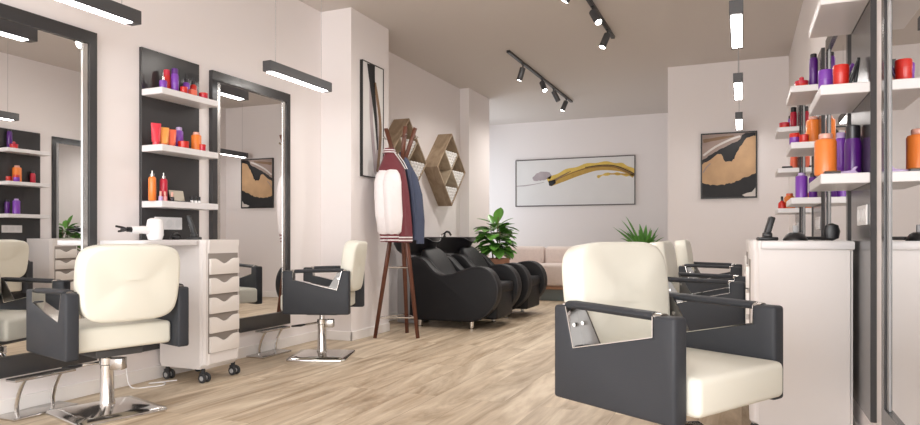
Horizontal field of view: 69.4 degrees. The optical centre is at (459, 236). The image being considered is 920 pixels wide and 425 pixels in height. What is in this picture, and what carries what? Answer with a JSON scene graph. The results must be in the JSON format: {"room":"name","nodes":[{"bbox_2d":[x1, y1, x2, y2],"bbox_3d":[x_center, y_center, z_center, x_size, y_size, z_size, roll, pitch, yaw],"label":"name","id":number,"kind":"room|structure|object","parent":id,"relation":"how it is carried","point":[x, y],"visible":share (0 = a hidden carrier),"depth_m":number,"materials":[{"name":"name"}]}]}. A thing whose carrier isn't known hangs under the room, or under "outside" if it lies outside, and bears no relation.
{"room":"salon","nodes":[
{"label":"salon","id":0,"kind":"room"},
{"bbox_2d":[0,0,320,399],"bbox_3d":[-3.397,-0.575,2.964,1.330,3.050,7.600,0,0,23],"label":"wall","id":1,"kind":"structure","parent":0,"point":[234,38],"depth_m":4.83,"materials":[{"name":"white paint"}]},
{"bbox_2d":[0,3,96,378],"bbox_3d":[-2.391,-0.242,3.588,0.037,1.975,0.935,0,0,23],"label":"wall mirror","id":2,"kind":"object","parent":1,"relation":"attached to","point":[48,67],"visible":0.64,"depth_m":3.71,"materials":[{"name":"grey mirror"}]},
{"bbox_2d":[0,330,317,414],"bbox_3d":[-2.778,0.907,2.701,0.015,0.085,7.600,0,0,23],"label":"baseboard","id":3,"kind":"structure","parent":1,"relation":"attached to","point":[82,389],"depth_m":4.18,"materials":[{"name":"white paint"}]},
{"bbox_2d":[139,47,217,351],"bbox_3d":[-1.904,-0.245,4.522,0.200,1.990,0.500,0,0,23],"label":"wall shelf unit","id":4,"kind":"object","parent":1,"relation":"attached to","point":[171,108],"visible":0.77,"depth_m":4.49,"materials":[{"name":"grey laminate"}]},
{"bbox_2d":[148,170,155,200],"bbox_3d":[-1.984,-0.332,4.281,0.048,0.195,0.048,0,0,23],"label":"spray bottle","id":5,"kind":"object","parent":4,"relation":"on","point":[152,179],"visible":1,"depth_m":4.26,"materials":[{"name":"orange plastic"}]},
{"bbox_2d":[151,123,160,143],"bbox_3d":[-1.973,-0.668,4.309,0.054,0.142,0.053,0,0,14],"label":"tube","id":6,"kind":"object","parent":4,"relation":"on","point":[155,127],"visible":0.96,"depth_m":4.29,"materials":[{"name":"red plastic"}]},
{"bbox_2d":[159,72,166,87],"bbox_3d":[-1.956,-1.024,4.375,0.048,0.120,0.048,0,0,23],"label":"pump bottle","id":7,"kind":"object","parent":4,"relation":"on","point":[162,83],"visible":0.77,"depth_m":4.36,"materials":[{"name":"purple plastic"}]},
{"bbox_2d":[160,173,167,200],"bbox_3d":[-1.960,-0.329,4.390,0.048,0.190,0.048,0,0,23],"label":"spray bottle","id":8,"kind":"object","parent":4,"relation":"on","point":[163,181],"visible":0.79,"depth_m":4.37,"materials":[{"name":"red plastic"}]},
{"bbox_2d":[160,127,168,144],"bbox_3d":[-1.948,-0.659,4.367,0.058,0.124,0.057,0,0,14],"label":"tube","id":9,"kind":"object","parent":4,"relation":"on","point":[164,131],"visible":0.79,"depth_m":4.36,"materials":[{"name":"orange plastic"}]},
{"bbox_2d":[163,69,170,88],"bbox_3d":[-1.963,-1.042,4.446,0.046,0.155,0.046,0,0,23],"label":"bottle","id":10,"kind":"object","parent":4,"relation":"on","point":[166,71],"visible":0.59,"depth_m":4.43,"materials":[{"name":"red plastic"}]},
{"bbox_2d":[166,219,171,226],"bbox_3d":[-1.980,-0.092,4.520,0.002,0.056,0.056,0,0,23],"label":"socket","id":11,"kind":"object","parent":4,"relation":"attached to","point":[168,221],"depth_m":4.52,"materials":[{"name":"white plastic"}]},
{"bbox_2d":[168,129,175,145],"bbox_3d":[-1.923,-0.657,4.426,0.054,0.120,0.053,0,0,14],"label":"tube","id":12,"kind":"object","parent":4,"relation":"on","point":[172,133],"visible":0.78,"depth_m":4.42,"materials":[{"name":"orange plastic"}]},
{"bbox_2d":[171,68,178,90],"bbox_3d":[-1.917,-1.048,4.465,0.050,0.168,0.050,0,0,23],"label":"bottle","id":13,"kind":"object","parent":4,"relation":"on","point":[174,71],"visible":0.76,"depth_m":4.44,"materials":[{"name":"purple plastic"}]},
{"bbox_2d":[175,220,180,227],"bbox_3d":[-1.950,-0.092,4.591,0.002,0.056,0.056,0,0,23],"label":"socket","id":14,"kind":"object","parent":4,"relation":"attached to","point":[177,222],"depth_m":4.59,"materials":[{"name":"white plastic"}]},
{"bbox_2d":[168,190,188,201],"bbox_3d":[-1.899,-0.275,4.506,0.088,0.082,0.124,0,0,23],"label":"palette","id":15,"kind":"object","parent":4,"relation":"on","point":[178,196],"visible":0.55,"depth_m":4.52,"materials":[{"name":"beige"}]},
{"bbox_2d":[175,127,182,145],"bbox_3d":[-1.914,-0.672,4.523,0.056,0.150,0.056,0,0,23],"label":"shampoo bottle","id":16,"kind":"object","parent":4,"relation":"on","point":[179,133],"visible":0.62,"depth_m":4.50,"materials":[{"name":"purple plastic"}]},
{"bbox_2d":[178,141,188,147],"bbox_3d":[-1.867,-0.621,4.481,0.072,0.048,0.071,0,0,23],"label":"jar","id":17,"kind":"object","parent":4,"relation":"on","point":[185,144],"visible":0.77,"depth_m":4.45,"materials":[{"name":"red plastic"}]},
{"bbox_2d":[180,86,187,92],"bbox_3d":[-1.857,-0.987,4.466,0.048,0.045,0.048,0,0,23],"label":"jar","id":18,"kind":"object","parent":4,"relation":"on","point":[182,88],"visible":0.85,"depth_m":4.45,"materials":[{"name":"red plastic"}]},
{"bbox_2d":[183,74,189,88],"bbox_3d":[-1.894,-1.045,4.596,0.046,0.162,0.046,0,0,23],"label":"spray bottle","id":19,"kind":"object","parent":4,"relation":"on","point":[186,83],"visible":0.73,"depth_m":4.58,"materials":[{"name":"purple plastic"}]},
{"bbox_2d":[188,89,196,95],"bbox_3d":[-1.827,-0.985,4.537,0.030,0.042,0.055,0,0,23],"label":"jar","id":20,"kind":"object","parent":4,"relation":"on","point":[190,91],"visible":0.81,"depth_m":4.52,"materials":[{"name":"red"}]},
{"bbox_2d":[190,77,196,90],"bbox_3d":[-1.869,-1.043,4.656,0.046,0.158,0.046,0,0,23],"label":"spray bottle","id":21,"kind":"object","parent":4,"relation":"on","point":[193,86],"visible":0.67,"depth_m":4.64,"materials":[{"name":"red plastic"}]},
{"bbox_2d":[191,132,200,149],"bbox_3d":[-1.832,-0.662,4.613,0.068,0.130,0.068,0,0,23],"label":"shampoo bottle","id":22,"kind":"object","parent":4,"relation":"on","point":[196,137],"visible":0.76,"depth_m":4.59,"materials":[{"name":"orange plastic"}]},
{"bbox_2d":[199,92,207,97],"bbox_3d":[-1.791,-0.984,4.634,0.060,0.040,0.059,0,0,23],"label":"jar","id":23,"kind":"object","parent":4,"relation":"on","point":[201,94],"visible":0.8,"depth_m":4.61,"materials":[{"name":"red plastic"}]},
{"bbox_2d":[209,70,289,332],"bbox_3d":[-1.658,-0.242,5.314,0.037,1.975,0.915,0,0,23],"label":"wall mirror","id":24,"kind":"object","parent":1,"relation":"attached to","point":[249,127],"visible":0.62,"depth_m":5.29,"materials":[{"name":"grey mirror"}]},
{"bbox_2d":[0,300,751,424],"bbox_3d":[-0.138,1.010,5.111,5.650,0.120,14.400,0,0,23],"label":"floor","id":25,"kind":"structure","parent":0,"point":[502,371],"depth_m":4.16,"materials":[{"name":"brown wood"}]},
{"bbox_2d":[0,368,77,421],"bbox_3d":[-2.292,0.844,3.603,0.165,0.213,0.360,0,0,23],"label":"footrest","id":26,"kind":"object","parent":25,"relation":"on","point":[16,415],"visible":0.88,"depth_m":3.54,"materials":[{"name":"silver metal"}]},
{"bbox_2d":[26,244,188,424],"bbox_3d":[-1.877,0.492,3.565,0.599,0.915,0.630,0,0,39],"label":"salon chair","id":27,"kind":"object","parent":25,"relation":"on","point":[128,297],"visible":1,"depth_m":3.41,"materials":[{"name":"beige leather"}]},
{"bbox_2d":[125,355,176,387],"bbox_3d":[-1.965,0.802,4.243,0.315,0.305,0.123,0,0,-35],"label":"power cable","id":28,"kind":"object","parent":25,"relation":"on","point":[125,355],"visible":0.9,"depth_m":4.20,"materials":[{"name":"white plastic"}]},
{"bbox_2d":[100,232,239,382],"bbox_3d":[-1.849,0.459,4.312,0.416,0.980,0.807,0,0,23],"label":"trolley","id":29,"kind":"object","parent":25,"relation":"on","point":[209,269],"depth_m":4.36,"materials":[{"name":"white plastic"}]},
{"bbox_2d":[115,218,163,239],"bbox_3d":[-1.948,-0.049,4.051,0.100,0.137,0.288,0,0,33],"label":"hair dryer","id":30,"kind":"object","parent":29,"relation":"on","point":[154,228],"visible":0.9,"depth_m":4.08,"materials":[{"name":"white plastic"}]},
{"bbox_2d":[186,215,201,239],"bbox_3d":[-1.821,-0.066,4.542,0.093,0.168,0.070,0,0,-7],"label":"hair clipper","id":31,"kind":"object","parent":29,"relation":"on","point":[193,236],"visible":1,"depth_m":4.52,"materials":[{"name":"black plastic"}]},
{"bbox_2d":[246,326,291,358],"bbox_3d":[-1.541,0.844,5.370,0.165,0.213,0.360,0,0,23],"label":"footrest","id":32,"kind":"object","parent":25,"relation":"on","point":[261,355],"visible":1,"depth_m":5.32,"materials":[{"name":"silver metal"}]},
{"bbox_2d":[281,240,366,361],"bbox_3d":[-1.054,0.487,5.259,0.599,0.925,0.630,0,0,2],"label":"salon chair","id":33,"kind":"object","parent":25,"relation":"on","point":[314,295],"visible":1,"depth_m":5.00,"materials":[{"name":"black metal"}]},
{"bbox_2d":[321,7,388,331],"bbox_3d":[-1.623,-0.575,6.719,1.660,3.050,0.700,0,0,23],"label":"wall pier","id":34,"kind":"object","parent":25,"relation":"on","point":[349,36],"visible":0.36,"depth_m":6.17,"materials":[{"name":"white paint"}]},
{"bbox_2d":[326,330,351,340],"bbox_3d":[-1.137,0.907,6.124,0.330,0.085,0.015,0,0,23],"label":"baseboard","id":35,"kind":"object","parent":34,"relation":"attached to","point":[330,334],"visible":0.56,"depth_m":6.10,"materials":[{"name":"white paint"}]},
{"bbox_2d":[352,323,389,340],"bbox_3d":[-0.855,0.907,6.385,0.015,0.085,0.715,0,0,23],"label":"baseboard","id":36,"kind":"object","parent":34,"relation":"attached to","point":[366,332],"visible":1,"depth_m":6.33,"materials":[{"name":"white paint"}]},
{"bbox_2d":[360,59,383,177],"bbox_3d":[-0.845,-1.115,6.389,0.030,1.090,0.400,0,0,23],"label":"painting","id":37,"kind":"object","parent":34,"relation":"attached to","point":[371,75],"visible":0.96,"depth_m":6.36,"materials":[{"name":"black"}]},
{"bbox_2d":[373,126,419,338],"bbox_3d":[-0.629,-0.046,6.340,0.432,2.003,0.428,0,0,-23],"label":"coat stand","id":38,"kind":"object","parent":25,"relation":"on","point":[405,245],"visible":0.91,"depth_m":6.27,"materials":[{"name":"brown wood"}]},
{"bbox_2d":[374,148,412,241],"bbox_3d":[-0.629,-0.393,6.229,0.362,0.885,0.230,0,0,-34],"label":"jacket","id":39,"kind":"object","parent":38,"relation":"hanging from","point":[391,192],"visible":1,"depth_m":6.15,"materials":[{"name":"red fabric"}]},
{"bbox_2d":[399,152,424,243],"bbox_3d":[-0.475,-0.372,6.394,0.227,0.875,0.288,0,0,-16],"label":"denim jacket","id":40,"kind":"object","parent":38,"relation":"hanging from","point":[415,193],"visible":0.77,"depth_m":6.29,"materials":[{"name":"blue fabric"}]},
{"bbox_2d":[393,237,521,329],"bbox_3d":[-0.086,0.434,7.278,1.345,1.033,0.800,0,0,23],"label":"chair","id":41,"kind":"object","parent":25,"relation":"on","point":[445,290],"visible":0.93,"depth_m":6.93,"materials":[{"name":"black leather"}]},
{"bbox_2d":[393,237,440,255],"bbox_3d":[-0.483,0.061,7.446,0.484,0.288,0.524,0,0,23],"label":"basin","id":42,"kind":"object","parent":41,"relation":"in","point":[429,248],"depth_m":7.27,"materials":[{"name":"black ceramic"}]},
{"bbox_2d":[436,231,493,268],"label":"chair","id":43,"kind":"object","parent":25,"relation":"on","point":[463,252],"depth_m":8.21,"materials":[{"name":"black leather"}]},
{"bbox_2d":[436,231,475,255],"bbox_3d":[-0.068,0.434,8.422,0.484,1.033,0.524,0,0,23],"label":"basin","id":44,"kind":"object","parent":43,"relation":"in","point":[450,246],"depth_m":8.22,"materials":[{"name":"black ceramic"}]},
{"bbox_2d":[473,207,518,263],"bbox_3d":[0.486,0.271,9.051,0.663,1.358,0.681,0,0,23],"label":"fiddle leaf fig","id":45,"kind":"object","parent":25,"relation":"on","point":[504,233],"visible":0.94,"depth_m":8.95,"materials":[{"name":"plant"}]},
{"bbox_2d":[503,261,546,317],"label":"chair","id":46,"kind":"object","parent":25,"relation":"on","point":[533,275],"depth_m":7.95,"materials":[{"name":"black leather"}]},
{"bbox_2d":[501,246,571,300],"bbox_3d":[1.643,0.550,10.199,2.450,0.800,0.860,0,0,23],"label":"bench sofa","id":47,"kind":"object","parent":25,"relation":"on","point":[550,258],"visible":0.13,"depth_m":10.40,"materials":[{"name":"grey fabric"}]},
{"bbox_2d":[501,246,545,262],"bbox_3d":[0.997,0.300,10.756,0.795,0.300,0.220,0,0,23],"label":"cushion","id":48,"kind":"object","parent":47,"relation":"on","point":[524,253],"depth_m":10.60,"materials":[{"name":"fabric"}]},
{"bbox_2d":[541,263,562,286],"bbox_3d":[1.591,0.570,10.091,0.800,0.330,0.620,0,0,23],"label":"seat cushion","id":49,"kind":"object","parent":47,"relation":"on","point":[553,270],"depth_m":9.85,"materials":[{"name":"fabric"}]},
{"bbox_2d":[545,246,571,262],"bbox_3d":[1.742,0.300,10.440,0.795,0.300,0.220,0,0,23],"label":"cushion","id":50,"kind":"object","parent":47,"relation":"on","point":[553,254],"depth_m":10.44,"materials":[{"name":"fabric"}]},
{"bbox_2d":[616,217,663,242],"bbox_3d":[2.910,0.304,10.663,0.781,1.291,0.689,0,0,-14],"label":"leaf plant","id":51,"kind":"object","parent":25,"relation":"on","point":[642,237],"visible":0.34,"depth_m":10.62,"materials":[{"name":"plant"}]},
{"bbox_2d":[555,242,782,424],"bbox_3d":[0.730,0.484,2.354,0.630,0.932,0.599,0,0,-36],"label":"salon chair","id":52,"kind":"object","parent":25,"relation":"on","point":[624,344],"visible":1,"depth_m":2.29,"materials":[{"name":"black leather"}]},
{"bbox_2d":[650,241,747,330],"bbox_3d":[1.489,0.487,4.105,0.599,0.925,0.630,0,0,25],"label":"salon chair","id":53,"kind":"object","parent":25,"relation":"on","point":[698,316],"visible":0.36,"depth_m":3.83,"materials":[{"name":"black leather"}]},
{"bbox_2d":[674,240,741,293],"bbox_3d":[2.259,0.487,5.994,0.599,0.925,0.630,0,0,24],"label":"salon chair","id":54,"kind":"object","parent":25,"relation":"on","point":[683,249],"visible":0.44,"depth_m":5.82,"materials":[{"name":"black leather"}]},
{"bbox_2d":[744,239,813,288],"bbox_3d":[2.347,0.484,4.912,0.446,0.932,0.367,0,0,23],"label":"trolley","id":55,"kind":"object","parent":25,"relation":"on","point":[746,257],"visible":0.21,"depth_m":4.86,"materials":[{"name":"white plastic"}]},
{"bbox_2d":[746,240,854,424],"bbox_3d":[1.639,0.484,3.238,0.451,0.932,0.367,0,0,23],"label":"trolley","id":56,"kind":"object","parent":25,"relation":"on","point":[812,281],"visible":0.68,"depth_m":3.07,"materials":[{"name":"white plastic"}]},
{"bbox_2d":[756,216,777,240],"bbox_3d":[1.521,-0.042,3.287,0.090,0.120,0.070,0,0,13],"label":"hair clipper","id":57,"kind":"object","parent":56,"relation":"on","point":[767,235],"visible":1,"depth_m":3.26,"materials":[{"name":"black plastic"}]},
{"bbox_2d":[783,225,807,240],"bbox_3d":[1.640,-0.019,3.247,0.110,0.075,0.110,0,0,23],"label":"dock","id":58,"kind":"object","parent":56,"relation":"on","point":[794,235],"visible":1,"depth_m":3.22,"materials":[{"name":"black plastic"}]},
{"bbox_2d":[806,223,839,240],"bbox_3d":[1.756,-0.025,3.231,0.166,0.085,0.036,0,0,23],"label":"brush","id":59,"kind":"object","parent":56,"relation":"on","point":[831,231],"visible":0.95,"depth_m":3.20,"materials":[{"name":"black plastic"}]},
{"bbox_2d":[389,52,459,312],"bbox_3d":[-1.126,-0.575,8.387,1.270,3.050,2.760,0,0,23],"label":"wall","id":60,"kind":"structure","parent":0,"point":[431,104],"depth_m":8.39,"materials":[{"name":"white paint"}]},
{"bbox_2d":[389,312,396,320],"bbox_3d":[-0.534,0.907,8.136,0.015,0.085,2.760,0,0,23],"label":"baseboard","id":61,"kind":"structure","parent":60,"relation":"attached to","point":[393,313],"depth_m":7.59,"materials":[{"name":"white paint"}]},
{"bbox_2d":[389,118,426,179],"bbox_3d":[-0.668,-0.877,7.585,0.199,0.944,0.920,0,0,23],"label":"wall shelf","id":62,"kind":"object","parent":60,"relation":"attached to","point":[396,128],"visible":0.28,"depth_m":7.56,"materials":[{"name":"brown wood"}]},
{"bbox_2d":[424,134,464,205],"bbox_3d":[-0.195,-0.877,8.698,0.199,0.944,0.920,0,0,23],"label":"wall shelf","id":63,"kind":"object","parent":60,"relation":"attached to","point":[438,169],"visible":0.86,"depth_m":8.58,"materials":[{"name":"brown wood"}]},
{"bbox_2d":[460,88,488,256],"bbox_3d":[-0.362,-0.575,10.008,1.410,3.050,0.820,0,0,23],"label":"wall column","id":64,"kind":"structure","parent":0,"point":[474,107],"depth_m":9.55,"materials":[{"name":"white paint"}]},
{"bbox_2d":[490,258,509,263],"bbox_3d":[0.477,0.620,9.054,0.399,0.660,0.399,0,0,23],"label":"pot","id":65,"kind":"object","parent":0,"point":[495,260],"depth_m":8.88,"materials":[{"name":"brown ceramic"}]},
{"bbox_2d":[299,0,802,124],"bbox_3d":[-0.138,-2.160,5.111,5.650,0.120,14.400,0,0,23],"label":"ceiling","id":66,"kind":"structure","parent":0,"point":[462,43],"depth_m":7.24,"materials":[{"name":"grey paint"}]},
{"bbox_2d":[57,0,140,25],"bbox_3d":[-1.991,-1.650,3.421,0.074,0.900,0.780,0,0,23],"label":"pendant lamp","id":67,"kind":"object","parent":66,"relation":"hanging from","point":[110,9],"visible":1,"depth_m":3.60,"materials":[{"name":"grey metal"}]},
{"bbox_2d":[263,0,331,92],"bbox_3d":[-1.249,-1.650,5.169,0.074,0.900,0.780,0,0,23],"label":"pendant lamp","id":68,"kind":"object","parent":66,"relation":"hanging from","point":[271,67],"visible":1,"depth_m":5.09,"materials":[{"name":"grey metal"}]},
{"bbox_2d":[267,72,326,91],"bbox_3d":[-1.252,-1.203,5.160,0.058,0.006,0.690,0,0,23],"label":"diffuser","id":69,"kind":"object","parent":68,"relation":"attached to","point":[285,75],"depth_m":5.14,"materials":[{"name":"white plastic"}]},
{"bbox_2d":[507,50,572,111],"bbox_3d":[1.137,-1.986,8.850,0.180,0.228,3.020,0,0,23],"label":"track light","id":70,"kind":"object","parent":66,"relation":"attached to","point":[543,81],"visible":1,"depth_m":8.65,"materials":[{"name":"black plastic"}]},
{"bbox_2d":[561,0,614,48],"bbox_3d":[1.049,-1.988,5.650,0.200,0.224,2.820,0,0,23],"label":"track light","id":71,"kind":"object","parent":66,"relation":"attached to","point":[596,16],"visible":1,"depth_m":6.22,"materials":[{"name":"black plastic"}]},
{"bbox_2d":[729,0,742,49],"bbox_3d":[1.700,-1.675,4.080,0.074,0.850,0.780,0,0,23],"label":"pendant lamp","id":72,"kind":"object","parent":66,"relation":"hanging from","point":[735,6],"visible":1,"depth_m":3.89,"materials":[{"name":"grey metal"}]},
{"bbox_2d":[731,15,741,47],"bbox_3d":[1.696,-1.253,4.071,0.058,0.006,0.690,0,0,23],"label":"diffuser","id":73,"kind":"object","parent":72,"relation":"attached to","point":[736,20],"depth_m":4.04,"materials":[{"name":"white plastic"}]},
{"bbox_2d":[733,49,742,100],"bbox_3d":[2.404,-1.675,5.737,0.074,0.850,0.780,0,0,23],"label":"pendant lamp","id":74,"kind":"object","parent":66,"relation":"hanging from","point":[737,77],"visible":0.8,"depth_m":5.55,"materials":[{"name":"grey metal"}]},
{"bbox_2d":[734,83,741,99],"bbox_3d":[2.400,-1.253,5.728,0.058,0.006,0.690,0,0,23],"label":"diffuser","id":75,"kind":"object","parent":74,"relation":"attached to","point":[737,86],"depth_m":5.70,"materials":[{"name":"white plastic"}]},
{"bbox_2d":[735,112,742,129],"bbox_3d":[3.119,-1.675,7.421,0.074,0.850,0.780,0,0,23],"label":"pendant lamp","id":76,"kind":"object","parent":66,"relation":"hanging from","point":[738,115],"visible":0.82,"depth_m":7.12,"materials":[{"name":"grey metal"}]},
{"bbox_2d":[736,119,741,129],"bbox_3d":[3.115,-1.253,7.412,0.058,0.006,0.690,0,0,23],"label":"diffuser","id":77,"kind":"object","parent":76,"relation":"attached to","point":[738,121],"depth_m":7.38,"materials":[{"name":"white plastic"}]},
{"bbox_2d":[489,113,667,257],"bbox_3d":[2.647,-0.575,11.669,5.650,3.050,0.150,0,0,23],"label":"wall","id":78,"kind":"structure","parent":0,"point":[645,136],"depth_m":11.78,"materials":[{"name":"white paint"}]},
{"bbox_2d":[515,155,635,206],"bbox_3d":[2.024,-0.985,11.836,2.164,0.858,0.030,0,0,23],"label":"painting","id":79,"kind":"object","parent":78,"relation":"attached to","point":[598,180],"visible":1,"depth_m":11.80,"materials":[{"name":"grey"}]},
{"bbox_2d":[668,56,788,275],"bbox_3d":[3.895,-0.575,9.357,1.545,3.050,3.130,0,0,23],"label":"wall","id":80,"kind":"structure","parent":0,"point":[700,96],"depth_m":7.97,"materials":[{"name":"white paint"}]},
{"bbox_2d":[701,131,756,198],"bbox_3d":[3.208,-0.855,7.932,0.625,0.790,0.030,0,0,23],"label":"abstract painting","id":81,"kind":"object","parent":80,"relation":"attached to","point":[728,159],"visible":1,"depth_m":7.92,"materials":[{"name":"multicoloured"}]},
{"bbox_2d":[789,0,880,424],"bbox_3d":[1.758,-0.575,2.605,0.200,3.050,10.970,0,0,23],"label":"wall","id":82,"kind":"structure","parent":0,"point":[802,46],"depth_m":3.18,"materials":[{"name":"white paint"}]},
{"bbox_2d":[775,105,801,232],"bbox_3d":[3.103,-0.245,6.282,0.200,1.990,0.510,0,0,23],"label":"wall shelf unit","id":83,"kind":"object","parent":82,"relation":"attached to","point":[782,132],"visible":0.41,"depth_m":6.07,"materials":[{"name":"grey laminate"}]},
{"bbox_2d":[778,196,785,207],"bbox_3d":[2.993,-0.320,6.171,0.070,0.115,0.070,0,0,23],"label":"lotion bottle","id":84,"kind":"object","parent":83,"relation":"on","point":[781,204],"visible":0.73,"depth_m":6.15,"materials":[{"name":"red plastic"}]},
{"bbox_2d":[779,122,789,126],"bbox_3d":[3.012,-1.032,6.163,0.092,0.055,0.091,0,0,23],"label":"jar","id":85,"kind":"object","parent":83,"relation":"on","point":[782,124],"visible":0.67,"depth_m":6.13,"materials":[{"name":"red plastic"}]},
{"bbox_2d":[784,193,794,207],"bbox_3d":[3.117,-0.337,6.281,0.100,0.150,0.100,0,0,23],"label":"lotion bottle","id":86,"kind":"object","parent":83,"relation":"on","point":[788,196],"visible":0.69,"depth_m":6.25,"materials":[{"name":"orange plastic"}]},
{"bbox_2d":[790,107,796,126],"bbox_3d":[3.126,-1.110,6.223,0.058,0.210,0.058,0,0,23],"label":"shampoo bottle","id":87,"kind":"object","parent":83,"relation":"on","point":[793,115],"visible":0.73,"depth_m":6.20,"materials":[{"name":"red plastic"}]},
{"bbox_2d":[790,157,797,167],"bbox_3d":[3.107,-0.708,6.177,0.064,0.155,0.064,0,0,23],"label":"shampoo bottle","id":88,"kind":"object","parent":83,"relation":"on","point":[793,160],"visible":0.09,"depth_m":6.15,"materials":[{"name":"orange"}]},
{"bbox_2d":[786,47,824,240],"bbox_3d":[2.395,-0.245,4.616,0.200,1.990,0.510,0,0,23],"label":"wall shelf unit","id":89,"kind":"object","parent":82,"relation":"attached to","point":[801,94],"visible":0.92,"depth_m":4.42,"materials":[{"name":"grey laminate"}]},
{"bbox_2d":[789,133,799,143],"bbox_3d":[2.277,-0.667,4.520,0.066,0.075,0.065,0,0,23],"label":"jar","id":90,"kind":"object","parent":89,"relation":"on","point":[793,137],"visible":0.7,"depth_m":4.49,"materials":[{"name":"purple plastic"}]},
{"bbox_2d":[795,173,807,197],"bbox_3d":[2.330,-0.349,4.530,0.076,0.175,0.076,0,0,23],"label":"shampoo bottle","id":91,"kind":"object","parent":89,"relation":"on","point":[801,181],"visible":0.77,"depth_m":4.50,"materials":[{"name":"purple plastic"}]},
{"bbox_2d":[795,77,807,85],"bbox_3d":[2.316,-1.046,4.503,0.084,0.082,0.083,0,0,23],"label":"jar","id":92,"kind":"object","parent":89,"relation":"on","point":[801,81],"visible":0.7,"depth_m":4.47,"materials":[{"name":"red plastic"}]},
{"bbox_2d":[799,134,808,141],"bbox_3d":[2.307,-0.657,4.453,0.060,0.055,0.059,0,0,23],"label":"jar","id":93,"kind":"object","parent":89,"relation":"on","point":[804,137],"visible":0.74,"depth_m":4.43,"materials":[{"name":"red plastic"}]},
{"bbox_2d":[806,116,817,140],"bbox_3d":[2.425,-0.728,4.555,0.094,0.195,0.094,0,0,23],"label":"shampoo bottle","id":94,"kind":"object","parent":89,"relation":"on","point":[812,123],"visible":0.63,"depth_m":4.52,"materials":[{"name":"orange plastic"}]},
{"bbox_2d":[809,173,816,196],"bbox_3d":[2.365,-0.344,4.449,0.052,0.165,0.052,0,0,23],"label":"shampoo bottle","id":95,"kind":"object","parent":89,"relation":"on","point":[812,177],"visible":0.56,"depth_m":4.43,"materials":[{"name":"purple plastic"}]},
{"bbox_2d":[809,53,817,84],"bbox_3d":[2.382,-1.119,4.475,0.054,0.228,0.054,0,0,23],"label":"shampoo bottle","id":96,"kind":"object","parent":89,"relation":"on","point":[813,61],"visible":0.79,"depth_m":4.45,"materials":[{"name":"purple plastic"}]},
{"bbox_2d":[802,81,813,236],"bbox_3d":[2.825,-0.242,5.395,0.018,1.975,0.940,0,0,23],"label":"wall mirror","id":97,"kind":"object","parent":82,"relation":"attached to","point":[807,161],"visible":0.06,"depth_m":5.45,"materials":[{"name":"grey mirror"}]},
{"bbox_2d":[804,104,810,235],"bbox_3d":[2.830,-0.260,5.393,0.003,1.790,0.840,0,0,23],"label":"mirror glass","id":98,"kind":"object","parent":97,"relation":"attached to","point":[807,159],"depth_m":5.45,"materials":[{"name":"white"}]},
{"bbox_2d":[825,34,850,240],"bbox_3d":[2.117,-0.242,3.729,0.018,1.975,0.940,0,0,23],"label":"wall mirror","id":99,"kind":"object","parent":82,"relation":"attached to","point":[837,48],"visible":0.3,"depth_m":3.70,"materials":[{"name":"grey mirror"}]},
{"bbox_2d":[830,35,845,240],"bbox_3d":[2.122,-0.260,3.727,0.003,1.790,0.840,0,0,23],"label":"mirror glass","id":100,"kind":"object","parent":99,"relation":"attached to","point":[837,43],"depth_m":3.70,"materials":[{"name":"white"}]},
{"bbox_2d":[809,0,876,422],"bbox_3d":[1.688,-0.245,2.950,0.200,1.990,0.510,0,0,23],"label":"wall shelf unit","id":101,"kind":"object","parent":82,"relation":"attached to","point":[857,18],"visible":0.99,"depth_m":2.79,"materials":[{"name":"grey laminate"}]},
{"bbox_2d":[814,133,836,175],"bbox_3d":[1.561,-0.351,2.836,0.086,0.178,0.086,0,0,23],"label":"shampoo bottle","id":102,"kind":"object","parent":101,"relation":"on","point":[825,147],"visible":0.84,"depth_m":2.80,"materials":[{"name":"orange plastic"}]},
{"bbox_2d":[818,69,832,89],"bbox_3d":[1.631,-0.686,2.958,0.064,0.112,0.063,0,0,23],"label":"jar","id":103,"kind":"object","parent":101,"relation":"on","point":[825,76],"visible":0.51,"depth_m":2.93,"materials":[{"name":"purple plastic"}]},
{"bbox_2d":[823,170,840,173],"bbox_3d":[1.556,-0.268,2.781,0.060,0.012,0.085,0,0,23],"label":"case","id":104,"kind":"object","parent":101,"relation":"on","point":[838,171],"visible":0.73,"depth_m":2.75,"materials":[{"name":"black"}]},
{"bbox_2d":[833,64,848,83],"bbox_3d":[1.604,-0.676,2.795,0.062,0.092,0.061,0,0,23],"label":"jar","id":105,"kind":"object","parent":101,"relation":"on","point":[840,71],"visible":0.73,"depth_m":2.77,"materials":[{"name":"red plastic"}]},
{"bbox_2d":[836,132,845,170],"bbox_3d":[1.724,-0.367,3.005,0.054,0.210,0.054,0,0,23],"label":"shampoo bottle","id":106,"kind":"object","parent":101,"relation":"on","point":[840,136],"visible":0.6,"depth_m":2.98,"materials":[{"name":"purple plastic"}]},
{"bbox_2d":[841,166,857,172],"bbox_3d":[1.614,-0.277,2.770,0.082,0.030,0.036,0,0,23],"label":"hair clip","id":107,"kind":"object","parent":101,"relation":"on","point":[853,170],"visible":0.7,"depth_m":2.75,"materials":[{"name":"purple plastic"}]},
{"bbox_2d":[844,125,861,172],"bbox_3d":[1.716,-0.374,2.900,0.066,0.225,0.066,0,0,23],"label":"shampoo bottle","id":108,"kind":"object","parent":101,"relation":"on","point":[853,144],"visible":0.83,"depth_m":2.87,"materials":[{"name":"purple plastic"}]},
{"bbox_2d":[849,57,860,82],"bbox_3d":[1.667,-0.700,2.840,0.082,0.135,0.072,0,0,23],"label":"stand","id":109,"kind":"object","parent":101,"relation":"on","point":[854,75],"visible":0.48,"depth_m":2.82,"materials":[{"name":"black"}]},
{"bbox_2d":[881,0,919,424],"bbox_3d":[1.407,-0.242,2.056,0.018,1.975,0.945,0,0,23],"label":"wall mirror","id":110,"kind":"object","parent":82,"relation":"attached to","point":[900,19],"visible":1,"depth_m":2.27,"materials":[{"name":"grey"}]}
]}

